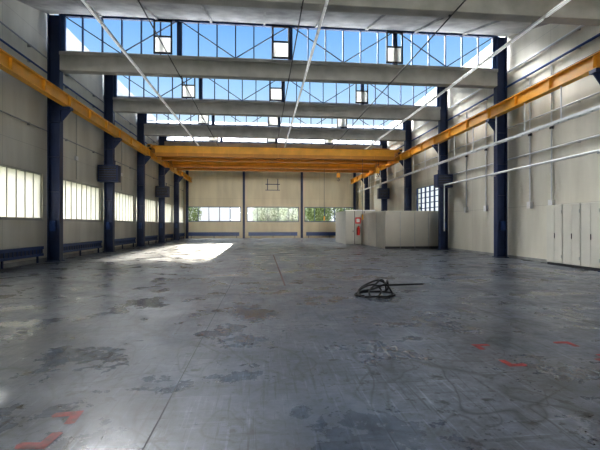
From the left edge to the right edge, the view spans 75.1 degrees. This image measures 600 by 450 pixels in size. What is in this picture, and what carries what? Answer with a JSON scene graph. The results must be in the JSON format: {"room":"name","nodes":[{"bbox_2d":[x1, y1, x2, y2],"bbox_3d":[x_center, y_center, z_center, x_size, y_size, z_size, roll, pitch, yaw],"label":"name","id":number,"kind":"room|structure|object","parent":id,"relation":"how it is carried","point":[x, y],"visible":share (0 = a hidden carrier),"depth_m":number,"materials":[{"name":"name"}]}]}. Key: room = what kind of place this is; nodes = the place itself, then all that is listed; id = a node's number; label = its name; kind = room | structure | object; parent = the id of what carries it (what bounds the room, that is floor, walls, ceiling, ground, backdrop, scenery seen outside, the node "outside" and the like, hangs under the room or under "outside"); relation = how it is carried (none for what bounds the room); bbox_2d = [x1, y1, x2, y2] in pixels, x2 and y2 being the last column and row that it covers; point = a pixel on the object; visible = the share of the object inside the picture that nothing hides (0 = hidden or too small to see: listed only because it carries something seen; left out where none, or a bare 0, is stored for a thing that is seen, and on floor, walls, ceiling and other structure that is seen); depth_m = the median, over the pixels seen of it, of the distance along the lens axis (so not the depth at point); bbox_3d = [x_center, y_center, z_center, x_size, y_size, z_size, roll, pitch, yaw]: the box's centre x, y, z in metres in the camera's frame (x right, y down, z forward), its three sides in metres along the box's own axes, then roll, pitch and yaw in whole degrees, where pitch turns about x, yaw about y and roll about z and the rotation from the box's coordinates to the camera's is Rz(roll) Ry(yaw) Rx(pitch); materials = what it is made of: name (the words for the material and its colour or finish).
{"room":"factory floor","nodes":[
{"label":"factory floor","id":0,"kind":"room"},
{"bbox_2d":[0,0,183,263],"bbox_3d":[-11.432,-3.933,19.941,0.300,11.000,54.300,0,0,-6],"label":"wall","id":1,"kind":"structure","parent":0,"point":[22,145],"depth_m":16.82,"materials":[{"name":"grey concrete"}]},
{"bbox_2d":[0,164,43,220],"bbox_3d":[-10.728,-1.188,13.828,0.160,2.000,5.600,0,0,-6],"label":"window","id":2,"kind":"structure","parent":1,"relation":"in","point":[20,189],"depth_m":15.15,"materials":[{"name":"white glass"}]},
{"bbox_2d":[0,38,147,143],"bbox_3d":[-11.184,-6.533,19.767,0.160,0.100,53.500,0,0,-6],"label":"pipe","id":3,"kind":"object","parent":1,"relation":"attached to","point":[1,40],"visible":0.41,"depth_m":18.09,"materials":[{"name":"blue metal"}]},
{"bbox_2d":[0,21,158,144],"bbox_3d":[-11.179,-7.133,19.768,0.170,0.100,53.500,0,0,-6],"label":"pipe","id":4,"kind":"object","parent":1,"relation":"attached to","point":[28,44],"visible":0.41,"depth_m":18.45,"materials":[{"name":"metal"}]},
{"bbox_2d":[63,179,101,221],"bbox_3d":[-11.308,-1.183,19.800,0.160,2.000,5.600,0,0,-6],"label":"window","id":5,"kind":"structure","parent":1,"relation":"in","point":[81,201],"depth_m":20.24,"materials":[{"name":"white glass"}]},
{"bbox_2d":[0,110,182,190],"bbox_3d":[-11.201,-4.033,19.763,0.125,0.100,53.500,0,0,-6],"label":"pipe","id":6,"kind":"object","parent":1,"relation":"attached to","point":[28,123],"visible":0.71,"depth_m":18.51,"materials":[{"name":"metal"}]},
{"bbox_2d":[3,237,182,267],"bbox_3d":[-11.253,1.487,19.803,0.030,0.160,54.000,0,0,-6],"label":"baseboard","id":7,"kind":"structure","parent":1,"relation":"attached to","point":[13,264],"depth_m":18.71,"materials":[{"name":"concrete"}]},
{"bbox_2d":[74,96,122,190],"bbox_3d":[-11.170,-4.358,19.314,0.100,4.150,13.200,0,0,-6],"label":"conduit","id":8,"kind":"object","parent":1,"relation":"attached to","point":[76,156],"visible":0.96,"depth_m":19.50,"materials":[{"name":"grey metal"}]},
{"bbox_2d":[115,191,134,222],"bbox_3d":[-11.888,-1.177,25.772,0.160,2.000,5.600,0,0,-6],"label":"window","id":9,"kind":"structure","parent":1,"relation":"in","point":[124,203],"depth_m":26.71,"materials":[{"name":"white glass"}]},
{"bbox_2d":[136,196,155,222],"bbox_3d":[-12.468,-1.172,31.744,0.160,2.000,5.600,0,0,-6],"label":"window","id":10,"kind":"structure","parent":1,"relation":"in","point":[150,205],"depth_m":32.64,"materials":[{"name":"white glass"}]},
{"bbox_2d":[165,203,171,222],"bbox_3d":[-13.049,-1.167,37.716,0.160,2.000,5.600,0,0,-6],"label":"window","id":11,"kind":"structure","parent":1,"relation":"in","point":[168,207],"depth_m":39.27,"materials":[{"name":"white glass"}]},
{"bbox_2d":[173,205,183,223],"bbox_3d":[-13.629,-1.162,43.688,0.160,2.000,5.600,0,0,-6],"label":"window","id":12,"kind":"structure","parent":1,"relation":"in","point":[180,207],"depth_m":45.04,"materials":[{"name":"white glass"}]},
{"bbox_2d":[184,171,356,237],"bbox_3d":[-3.368,-2.908,47.851,21.150,9.000,0.300,0,0,-6],"label":"wall","id":13,"kind":"structure","parent":0,"point":[206,188],"depth_m":47.63,"materials":[{"name":"beige concrete"}]},
{"bbox_2d":[189,207,240,221],"bbox_3d":[-10.351,-1.284,47.071,6.400,1.850,0.260,0,0,-6],"label":"window","id":14,"kind":"structure","parent":13,"relation":"in","point":[198,207],"depth_m":47.15,"materials":[{"name":"glass"}]},
{"bbox_2d":[265,179,279,189],"bbox_3d":[-3.339,-4.909,47.554,1.750,1.400,0.300,0,0,-6],"label":"frame","id":15,"kind":"object","parent":13,"relation":"attached to","point":[267,184],"visible":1,"depth_m":47.40,"materials":[{"name":"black metal"}]},
{"bbox_2d":[247,207,298,221],"bbox_3d":[-3.309,-1.283,47.755,6.350,1.850,0.260,0,0,-6],"label":"window","id":16,"kind":"structure","parent":13,"relation":"in","point":[247,207],"depth_m":47.78,"materials":[{"name":"glass"}]},
{"bbox_2d":[304,207,352,221],"bbox_3d":[3.683,-1.283,48.434,6.300,1.850,0.260,0,0,-6],"label":"window","id":17,"kind":"structure","parent":13,"relation":"in","point":[304,207],"depth_m":48.37,"materials":[{"name":"glass"}]},
{"bbox_2d":[17,0,549,146],"bbox_3d":[-0.760,-8.363,21.012,21.150,2.037,54.000,0,0,-6],"label":"ceiling","id":18,"kind":"structure","parent":0,"point":[116,8],"depth_m":16.61,"materials":[{"name":"concrete"}]},
{"bbox_2d":[164,141,381,148],"bbox_3d":[-2.190,-7.019,35.732,19.810,0.800,0.460,0,0,-6],"label":"roof beam","id":19,"kind":"structure","parent":18,"relation":"attached to","point":[173,143],"depth_m":35.47,"materials":[{"name":"concrete"}]},
{"bbox_2d":[165,136,381,145],"bbox_3d":[-2.191,-8.264,35.743,19.970,1.690,0.260,0,0,-6],"label":"window","id":20,"kind":"structure","parent":18,"relation":"attached to","point":[327,142],"depth_m":35.63,"materials":[{"name":"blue glass"}]},
{"bbox_2d":[144,114,404,129],"bbox_3d":[-1.611,-8.269,29.771,19.970,1.690,0.260,0,0,-6],"label":"window","id":21,"kind":"structure","parent":18,"relation":"attached to","point":[272,121],"depth_m":29.65,"materials":[{"name":"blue glass"}]},
{"bbox_2d":[144,124,405,140],"bbox_3d":[-1.610,-7.024,29.760,19.810,0.800,0.460,0,0,-6],"label":"roof beam","id":22,"kind":"structure","parent":18,"relation":"attached to","point":[173,130],"depth_m":29.53,"materials":[{"name":"concrete"}]},
{"bbox_2d":[114,75,438,106],"bbox_3d":[-1.031,-8.274,23.799,19.970,1.690,0.260,0,0,-6],"label":"window","id":23,"kind":"structure","parent":18,"relation":"attached to","point":[275,94],"depth_m":23.71,"materials":[{"name":"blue glass"}]},
{"bbox_2d":[113,97,440,120],"bbox_3d":[-1.030,-7.029,23.788,19.810,0.800,0.460,0,0,-6],"label":"roof beam","id":24,"kind":"structure","parent":18,"relation":"attached to","point":[120,104],"depth_m":23.59,"materials":[{"name":"concrete"}]},
{"bbox_2d":[81,0,199,145],"bbox_3d":[-7.359,-6.492,23.002,0.090,0.274,41.200,0,0,-6],"label":"strip light","id":25,"kind":"object","parent":24,"relation":"attached to","point":[85,2],"visible":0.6,"depth_m":14.82,"materials":[{"name":"white metal"}]},
{"bbox_2d":[137,0,217,144],"bbox_3d":[-5.904,-6.578,23.545,0.060,0.101,44.000,0,0,-6],"label":"cable conduit","id":26,"kind":"object","parent":24,"relation":"attached to","point":[137,0],"visible":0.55,"depth_m":15.10,"materials":[{"name":"metal"}]},
{"bbox_2d":[276,0,303,147],"bbox_3d":[-1.127,-6.588,24.009,0.060,0.081,44.000,0,0,-6],"label":"cable conduit","id":27,"kind":"object","parent":24,"relation":"attached to","point":[303,0],"visible":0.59,"depth_m":15.28,"materials":[{"name":"metal"}]},
{"bbox_2d":[284,0,328,147],"bbox_3d":[-0.431,-6.491,23.675,0.090,0.274,41.200,0,0,-6],"label":"strip light","id":28,"kind":"object","parent":24,"relation":"attached to","point":[326,1],"visible":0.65,"depth_m":14.85,"materials":[{"name":"white metal"}]},
{"bbox_2d":[331,0,465,148],"bbox_3d":[3.551,-6.577,24.464,0.060,0.101,44.000,0,0,-6],"label":"cable conduit","id":29,"kind":"object","parent":24,"relation":"attached to","point":[464,0],"visible":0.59,"depth_m":15.23,"materials":[{"name":"metal"}]},
{"bbox_2d":[60,14,495,68],"bbox_3d":[-0.451,-8.279,17.827,19.970,1.690,0.260,0,0,-6],"label":"window","id":30,"kind":"structure","parent":18,"relation":"attached to","point":[280,49],"depth_m":17.72,"materials":[{"name":"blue glass"}]},
{"bbox_2d":[59,51,497,88],"bbox_3d":[-0.450,-7.035,17.816,19.810,0.800,0.460,0,0,-6],"label":"roof beam","id":31,"kind":"structure","parent":18,"relation":"attached to","point":[71,62],"depth_m":17.57,"materials":[{"name":"concrete"}]},
{"bbox_2d":[121,0,599,25],"bbox_3d":[0.131,-7.040,11.844,19.810,0.800,0.460,0,0,-6],"label":"roof beam","id":32,"kind":"structure","parent":18,"relation":"attached to","point":[575,12],"depth_m":12.19,"materials":[{"name":"concrete"}]},
{"bbox_2d":[365,0,570,148],"bbox_3d":[6.377,-6.491,24.337,0.090,0.274,41.200,0,0,-6],"label":"strip light","id":33,"kind":"object","parent":32,"relation":"hanging from","point":[563,2],"visible":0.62,"depth_m":14.87,"materials":[{"name":"white metal"}]},
{"bbox_2d":[0,238,599,449],"bbox_3d":[-0.743,1.693,20.824,21.750,0.250,54.600,0,0,-6],"label":"floor","id":34,"kind":"structure","parent":0,"point":[280,367],"depth_m":4.75,"materials":[{"name":"concrete"}]},
{"bbox_2d":[0,246,43,268],"bbox_3d":[-10.568,1.222,13.842,0.160,0.680,5.000,0,0,-6],"label":"heating unit","id":35,"kind":"object","parent":34,"relation":"on","point":[27,252],"visible":0.99,"depth_m":14.82,"materials":[{"name":"blue metal"}]},
{"bbox_2d":[14,432,61,448],"bbox_3d":[-1.881,1.549,2.801,0.245,0.001,0.222,0,0,-6],"label":"floor marking","id":36,"kind":"object","parent":34,"relation":"on","point":[24,445],"depth_m":2.77,"materials":[{"name":"red paint"}]},
{"bbox_2d":[45,13,72,261],"bbox_3d":[-10.393,-3.750,16.847,0.970,10.630,0.460,0,0,-6],"label":"steel column","id":37,"kind":"structure","parent":34,"relation":"on","point":[56,113],"depth_m":16.84,"materials":[{"name":"blue metal"}]},
{"bbox_2d":[52,410,83,423],"bbox_3d":[-1.894,1.550,3.139,0.245,0.001,0.222,0,0,-6],"label":"floor marking","id":38,"kind":"object","parent":34,"relation":"on","point":[74,415],"depth_m":3.17,"materials":[{"name":"red paint"}]},
{"bbox_2d":[63,241,101,255],"bbox_3d":[-11.149,1.227,19.814,0.160,0.680,5.000,0,0,-6],"label":"heating unit","id":39,"kind":"object","parent":34,"relation":"on","point":[70,247],"visible":0.79,"depth_m":19.78,"materials":[{"name":"blue metal"}]},
{"bbox_2d":[103,75,121,251],"bbox_3d":[-10.973,-3.745,22.819,0.970,10.630,0.460,0,0,-6],"label":"steel column","id":40,"kind":"structure","parent":34,"relation":"on","point":[110,142],"depth_m":22.81,"materials":[{"name":"blue metal"}]},
{"bbox_2d":[97,161,120,182],"bbox_3d":[-10.912,-3.071,22.342,1.100,1.230,0.710,0,0,-6],"label":"heater","id":41,"kind":"object","parent":40,"relation":"attached to","point":[105,173],"visible":1,"depth_m":22.04,"materials":[{"name":"blue metal"}]},
{"bbox_2d":[115,237,135,248],"bbox_3d":[-11.729,1.232,25.785,0.160,0.680,5.000,0,0,-6],"label":"heating unit","id":42,"kind":"object","parent":34,"relation":"on","point":[122,241],"visible":0.75,"depth_m":26.03,"materials":[{"name":"blue metal"}]},
{"bbox_2d":[137,113,150,246],"bbox_3d":[-11.553,-3.740,28.791,0.970,10.630,0.460,0,0,-6],"label":"steel column","id":43,"kind":"structure","parent":34,"relation":"on","point":[142,159],"depth_m":28.78,"materials":[{"name":"blue metal"}]},
{"bbox_2d":[145,235,157,243],"bbox_3d":[-12.309,1.238,31.757,0.160,0.680,5.000,0,0,-6],"label":"heating unit","id":44,"kind":"object","parent":34,"relation":"on","point":[154,237],"visible":0.62,"depth_m":32.24,"materials":[{"name":"blue metal"}]},
{"bbox_2d":[158,136,169,242],"bbox_3d":[-12.134,-3.735,34.763,0.970,10.630,0.460,0,0,-6],"label":"steel column","id":45,"kind":"structure","parent":34,"relation":"on","point":[162,170],"depth_m":34.75,"materials":[{"name":"blue metal"}]},
{"bbox_2d":[155,183,169,196],"bbox_3d":[-12.072,-3.060,34.286,1.100,1.230,0.710,0,0,-6],"label":"heater","id":46,"kind":"object","parent":45,"relation":"attached to","point":[160,191],"visible":1,"depth_m":33.99,"materials":[{"name":"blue metal"}]},
{"bbox_2d":[165,234,172,240],"bbox_3d":[-12.889,1.243,37.729,0.160,0.680,5.000,0,0,-6],"label":"heating unit","id":47,"kind":"object","parent":34,"relation":"on","point":[166,235],"visible":0.64,"depth_m":38.16,"materials":[{"name":"blue metal"}]},
{"bbox_2d":[174,173,182,239],"bbox_3d":[-12.714,-3.729,40.735,0.970,10.630,0.460,0,0,-6],"label":"steel column","id":48,"kind":"structure","parent":34,"relation":"on","point":[177,178],"depth_m":40.72,"materials":[{"name":"metal"}]},
{"bbox_2d":[186,171,188,237],"bbox_3d":[-13.464,-2.509,46.538,0.260,8.200,0.320,0,0,-6],"label":"steel column","id":49,"kind":"structure","parent":34,"relation":"on","point":[187,172],"depth_m":46.38,"materials":[{"name":"metal"}]},
{"bbox_2d":[188,232,238,237],"bbox_3d":[-10.334,1.231,46.899,6.000,0.720,0.160,0,0,-6],"label":"heating unit","id":50,"kind":"object","parent":34,"relation":"on","point":[236,234],"visible":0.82,"depth_m":46.82,"materials":[{"name":"blue metal"}]},
{"bbox_2d":[243,171,244,237],"bbox_3d":[-6.795,-2.509,47.186,0.260,8.200,0.320,0,0,-6],"label":"steel column","id":51,"kind":"structure","parent":34,"relation":"on","point":[243,171],"depth_m":47.03,"materials":[{"name":"metal"}]},
{"bbox_2d":[248,232,296,235],"bbox_3d":[-3.292,1.232,47.584,5.950,0.720,0.160,0,0,-6],"label":"heating unit","id":52,"kind":"object","parent":34,"relation":"on","point":[249,233],"visible":0.88,"depth_m":47.52,"materials":[{"name":"blue metal"}]},
{"bbox_2d":[273,255,285,285],"bbox_3d":[-0.893,1.561,15.234,0.050,0.004,10.500,0,0,-6],"label":"strip","id":53,"kind":"object","parent":34,"relation":"on","point":[273,255],"visible":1,"depth_m":12.65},
{"bbox_2d":[301,172,302,237],"bbox_3d":[0.222,-2.508,47.868,0.260,8.200,0.320,0,0,-6],"label":"steel column","id":54,"kind":"structure","parent":34,"relation":"on","point":[301,172],"depth_m":47.71,"materials":[{"name":"metal"}]},
{"bbox_2d":[5,238,599,449],"bbox_3d":[-0.743,1.567,20.824,20.950,0.002,54.000,0,0,-6],"label":"joint","id":55,"kind":"object","parent":34,"relation":"on","point":[306,238],"visible":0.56,"depth_m":8.61,"materials":[{"name":"grey concrete"}]},
{"bbox_2d":[306,232,335,237],"bbox_3d":[3.700,1.232,48.263,5.900,0.720,0.160,0,0,-6],"label":"heating unit","id":56,"kind":"object","parent":34,"relation":"on","point":[308,234],"visible":0.66,"depth_m":48.10,"materials":[{"name":"blue metal"}]},
{"bbox_2d":[353,173,355,209],"bbox_3d":[6.791,-2.508,48.506,0.260,8.200,0.320,0,0,-6],"label":"steel column","id":57,"kind":"structure","parent":34,"relation":"on","point":[354,174],"depth_m":48.36,"materials":[{"name":"blue metal"}]},
{"bbox_2d":[336,210,374,243],"bbox_3d":[4.771,0.170,34.398,2.490,2.820,4.450,0,0,-6],"label":"cabin","id":58,"kind":"object","parent":34,"relation":"on","point":[346,228],"visible":0.73,"depth_m":32.20,"materials":[{"name":"white metal"}]},
{"bbox_2d":[355,217,360,223],"bbox_3d":[4.787,-0.372,32.159,0.450,0.500,0.030,0,0,-6],"label":"sign board","id":59,"kind":"object","parent":58,"relation":"attached to","point":[357,219],"visible":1,"depth_m":32.15,"materials":[{"name":"red plastic"}]},
{"bbox_2d":[357,226,360,234],"bbox_3d":[4.764,0.443,31.991,0.286,0.770,0.396,0,0,-32],"label":"fire extinguisher","id":60,"kind":"object","parent":58,"relation":"attached to","point":[358,227],"visible":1,"depth_m":31.84,"materials":[{"name":"red metal"}]},
{"bbox_2d":[361,176,369,209],"bbox_3d":[7.172,-3.728,42.667,0.970,10.630,0.460,0,0,-6],"label":"steel column","id":61,"kind":"structure","parent":34,"relation":"on","point":[367,192],"depth_m":42.70,"materials":[{"name":"blue metal"}]},
{"bbox_2d":[379,141,386,210],"bbox_3d":[7.753,-3.733,36.695,0.970,10.630,0.460,0,0,-6],"label":"steel column","id":62,"kind":"structure","parent":34,"relation":"on","point":[384,143],"depth_m":36.73,"materials":[{"name":"blue metal"}]},
{"bbox_2d":[377,185,389,198],"bbox_3d":[7.734,-3.058,36.211,1.000,1.230,0.710,0,0,-6],"label":"heater","id":63,"kind":"object","parent":62,"relation":"attached to","point":[382,193],"visible":1,"depth_m":35.91,"materials":[{"name":"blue metal"}]},
{"bbox_2d":[354,279,423,297],"bbox_3d":[2.041,1.392,8.719,1.719,0.334,0.760,0,0,-6],"label":"coil","id":64,"kind":"object","parent":34,"relation":"on","point":[386,284],"visible":1,"depth_m":8.67,"materials":[{"name":"black rubber"}]},
{"bbox_2d":[361,211,437,248],"bbox_3d":[7.173,0.316,29.160,3.680,2.520,6.340,0,0,-6],"label":"cabin","id":65,"kind":"object","parent":34,"relation":"on","point":[381,229],"visible":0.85,"depth_m":26.10,"materials":[{"name":"metal"}]},
{"bbox_2d":[399,121,411,210],"bbox_3d":[8.333,-3.738,30.723,0.970,10.630,0.460,0,0,-6],"label":"steel column","id":66,"kind":"structure","parent":34,"relation":"on","point":[408,124],"depth_m":30.76,"materials":[{"name":"blue metal"}]},
{"bbox_2d":[432,87,448,249],"bbox_3d":[8.913,-3.743,24.751,0.970,10.630,0.460,0,0,-6],"label":"steel column","id":67,"kind":"structure","parent":34,"relation":"on","point":[443,99],"depth_m":24.78,"materials":[{"name":"blue metal"}]},
{"bbox_2d":[434,170,452,187],"bbox_3d":[8.895,-2.869,24.267,1.000,1.080,0.710,0,0,-6],"label":"heater","id":68,"kind":"object","parent":67,"relation":"attached to","point":[440,180],"visible":0.93,"depth_m":23.97,"materials":[{"name":"blue metal"}]},
{"bbox_2d":[471,344,489,349],"bbox_3d":[2.345,1.551,4.969,0.230,0.001,0.220,0,0,-6],"label":"floor marking","id":69,"kind":"object","parent":34,"relation":"on","point":[478,346],"depth_m":5.02,"materials":[{"name":"red paint"}]},
{"bbox_2d":[486,36,508,257],"bbox_3d":[9.494,-3.749,18.779,0.970,10.630,0.460,0,0,-6],"label":"steel column","id":70,"kind":"structure","parent":34,"relation":"on","point":[500,92],"depth_m":18.81,"materials":[{"name":"blue metal"}]},
{"bbox_2d":[350,50,599,183],"bbox_3d":[8.882,-5.376,21.615,0.280,0.570,53.500,0,0,-6],"label":"beam","id":71,"kind":"structure","parent":70,"relation":"on","point":[580,69],"depth_m":17.07,"materials":[{"name":"metal"}]},
{"bbox_2d":[357,86,599,191],"bbox_3d":[8.548,-4.426,24.948,0.180,1.315,40.000,0,0,-6],"label":"cable tray","id":72,"kind":"object","parent":71,"relation":"hanging from","point":[587,111],"visible":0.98,"depth_m":18.24,"materials":[{"name":"silver metal"}]},
{"bbox_2d":[499,360,526,366],"bbox_3d":[2.401,1.551,4.391,0.230,0.001,0.220,0,0,-6],"label":"floor marking","id":73,"kind":"object","parent":34,"relation":"on","point":[503,361],"depth_m":4.33,"materials":[{"name":"red paint"}]},
{"bbox_2d":[553,341,578,346],"bbox_3d":[3.460,1.551,5.077,0.230,0.001,0.220,0,0,-6],"label":"floor marking","id":74,"kind":"object","parent":34,"relation":"on","point":[567,342],"depth_m":5.11,"materials":[{"name":"red paint"}]},
{"bbox_2d":[547,202,599,270],"bbox_3d":[10.202,0.388,14.354,0.535,2.350,2.500,0,0,-6],"label":"tall cabinet","id":75,"kind":"object","parent":34,"relation":"on","point":[573,230],"visible":1,"depth_m":14.17,"materials":[{"name":"metal"}]},
{"bbox_2d":[589,68,599,271],"bbox_3d":[10.074,-3.754,12.808,0.970,10.630,0.460,0,0,-6],"label":"steel column","id":76,"kind":"structure","parent":34,"relation":"on","point":[595,72],"depth_m":12.79,"materials":[{"name":"blue metal"}]},
{"bbox_2d":[444,149,599,230],"bbox_3d":[9.825,-1.063,13.378,0.245,2.850,20.728,0,0,-6],"label":"pipe","id":77,"kind":"object","parent":76,"relation":"attached to","point":[597,151],"visible":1,"depth_m":16.39,"materials":[{"name":"silver metal"}]},
{"bbox_3d":[-8.652,-3.766,-1.068,0.970,10.630,0.460,0,0,-6],"label":"steel column","id":78,"kind":"structure","parent":34,"relation":"on","visible":0},
{"bbox_2d":[0,48,192,181],"bbox_3d":[-10.338,-5.378,19.747,0.280,0.570,53.500,0,0,-6],"label":"beam","id":79,"kind":"structure","parent":78,"relation":"on","point":[9,64],"depth_m":16.77,"materials":[{"name":"metal"}]},
{"bbox_2d":[168,161,377,220],"bbox_3d":[-2.353,-3.302,37.401,19.910,5.770,3.860,0,0,-6],"label":"crane","id":80,"kind":"object","parent":79,"relation":"on","point":[180,165],"visible":0.76,"depth_m":36.63,"materials":[{"name":"metal"}]},
{"bbox_2d":[147,144,401,219],"bbox_3d":[-1.811,-3.307,31.827,19.910,5.770,3.860,0,0,-6],"label":"crane","id":81,"kind":"object","parent":79,"relation":"on","point":[378,156],"visible":0.99,"depth_m":30.96,"materials":[{"name":"metal"}]},
{"bbox_2d":[357,24,599,258],"bbox_3d":[9.918,-3.931,22.016,0.300,11.000,54.300,0,0,-6],"label":"wall","id":82,"kind":"structure","parent":0,"point":[577,179],"depth_m":17.83,"materials":[{"name":"white concrete"}]},
{"bbox_2d":[417,185,437,210],"bbox_3d":[9.302,-1.626,27.932,0.100,2.400,4.610,0,0,-6],"label":"window","id":83,"kind":"structure","parent":82,"relation":"in","point":[429,186],"depth_m":28.59,"materials":[{"name":"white glass"}]},
{"bbox_2d":[357,91,599,187],"bbox_3d":[9.720,-4.631,21.796,0.135,0.100,53.500,0,0,-6],"label":"pipe","id":84,"kind":"object","parent":82,"relation":"attached to","point":[578,100],"visible":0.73,"depth_m":17.38,"materials":[{"name":"silver metal"}]},
{"bbox_2d":[387,25,584,147],"bbox_3d":[9.703,-7.331,21.797,0.170,0.100,53.500,0,0,-6],"label":"pipe","id":85,"kind":"object","parent":82,"relation":"attached to","point":[580,26],"visible":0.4,"depth_m":17.28,"materials":[{"name":"silver metal"}]},
{"bbox_2d":[448,248,546,261],"bbox_3d":[9.768,1.509,21.846,0.030,0.120,54.000,0,0,-6],"label":"baseboard","id":86,"kind":"structure","parent":82,"relation":"attached to","point":[470,251],"depth_m":18.64,"materials":[{"name":"concrete"}]},
{"bbox_2d":[395,33,599,149],"bbox_3d":[9.693,-6.631,21.795,0.190,0.100,53.500,0,0,-6],"label":"pipe","id":87,"kind":"object","parent":82,"relation":"attached to","point":[597,35],"visible":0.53,"depth_m":17.19,"materials":[{"name":"blue metal"}]},
{"bbox_2d":[464,65,554,211],"bbox_3d":[9.970,-3.633,19.308,0.120,5.800,6.940,0,0,-6],"label":"conduit","id":88,"kind":"object","parent":82,"relation":"attached to","point":[550,202],"visible":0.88,"depth_m":17.25,"materials":[{"name":"silver metal"}]},
{"bbox_2d":[453,134,599,174],"bbox_3d":[10.854,-3.141,10.100,0.140,0.100,30.000,0,0,-6],"label":"pipe","id":89,"kind":"object","parent":82,"relation":"attached to","point":[598,135],"visible":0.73,"depth_m":16.44,"materials":[{"name":"silver metal"}]},
{"label":"outside","id":90,"kind":"structure","parent":0,"visible":0},
{"bbox_3d":[-5.696,2.051,58.622,180.000,0.300,237.800,0,0,-6],"label":"ground","id":91,"kind":"structure","parent":90,"visible":0},
{"bbox_2d":[189,207,201,220],"bbox_3d":[-21.180,-1.474,73.296,5.298,6.835,5.424,0,0,-22],"label":"tree","id":92,"kind":"object","parent":91,"relation":"on","point":[191,214],"visible":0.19,"depth_m":72.72,"materials":[{"name":"green plant"}]},
{"bbox_2d":[252,208,278,220],"bbox_3d":[-5.784,-1.199,65.757,4.931,6.214,4.816,0,0,-6],"label":"tree","id":93,"kind":"object","parent":91,"relation":"on","point":[261,213],"visible":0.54,"depth_m":64.87,"materials":[{"name":"green plant"}]},
{"bbox_2d":[264,208,286,220],"bbox_3d":[-5.065,-1.753,74.871,5.917,7.456,5.779,0,0,-28],"label":"tree","id":94,"kind":"object","parent":91,"relation":"on","point":[276,208],"visible":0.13,"depth_m":74.19,"materials":[{"name":"green plant"}]},
{"bbox_2d":[276,208,307,220],"bbox_3d":[-1.318,-1.482,64.181,5.298,6.835,5.424,0,0,27],"label":"tree","id":95,"kind":"object","parent":91,"relation":"on","point":[291,214],"visible":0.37,"depth_m":63.52,"materials":[{"name":"green plant"}]},
{"bbox_2d":[305,208,331,220],"bbox_3d":[3.193,-1.892,76.665,6.164,7.767,6.020,0,0,31],"label":"tree","id":96,"kind":"object","parent":91,"relation":"on","point":[308,208],"visible":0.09,"depth_m":75.30,"materials":[{"name":"green plant"}]},
{"bbox_2d":[305,208,332,220],"bbox_3d":[3.267,-1.198,67.634,4.816,6.214,4.931,0,0,-30],"label":"tree","id":97,"kind":"object","parent":91,"relation":"on","point":[319,217],"visible":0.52,"depth_m":66.75,"materials":[{"name":"green plant"}]},
{"bbox_2d":[332,208,352,219],"bbox_3d":[8.142,-1.620,66.092,5.671,7.146,5.538,0,0,3],"label":"tree","id":98,"kind":"object","parent":91,"relation":"on","point":[340,209],"visible":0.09,"depth_m":65.11,"materials":[{"name":"green plant"}]}
]}

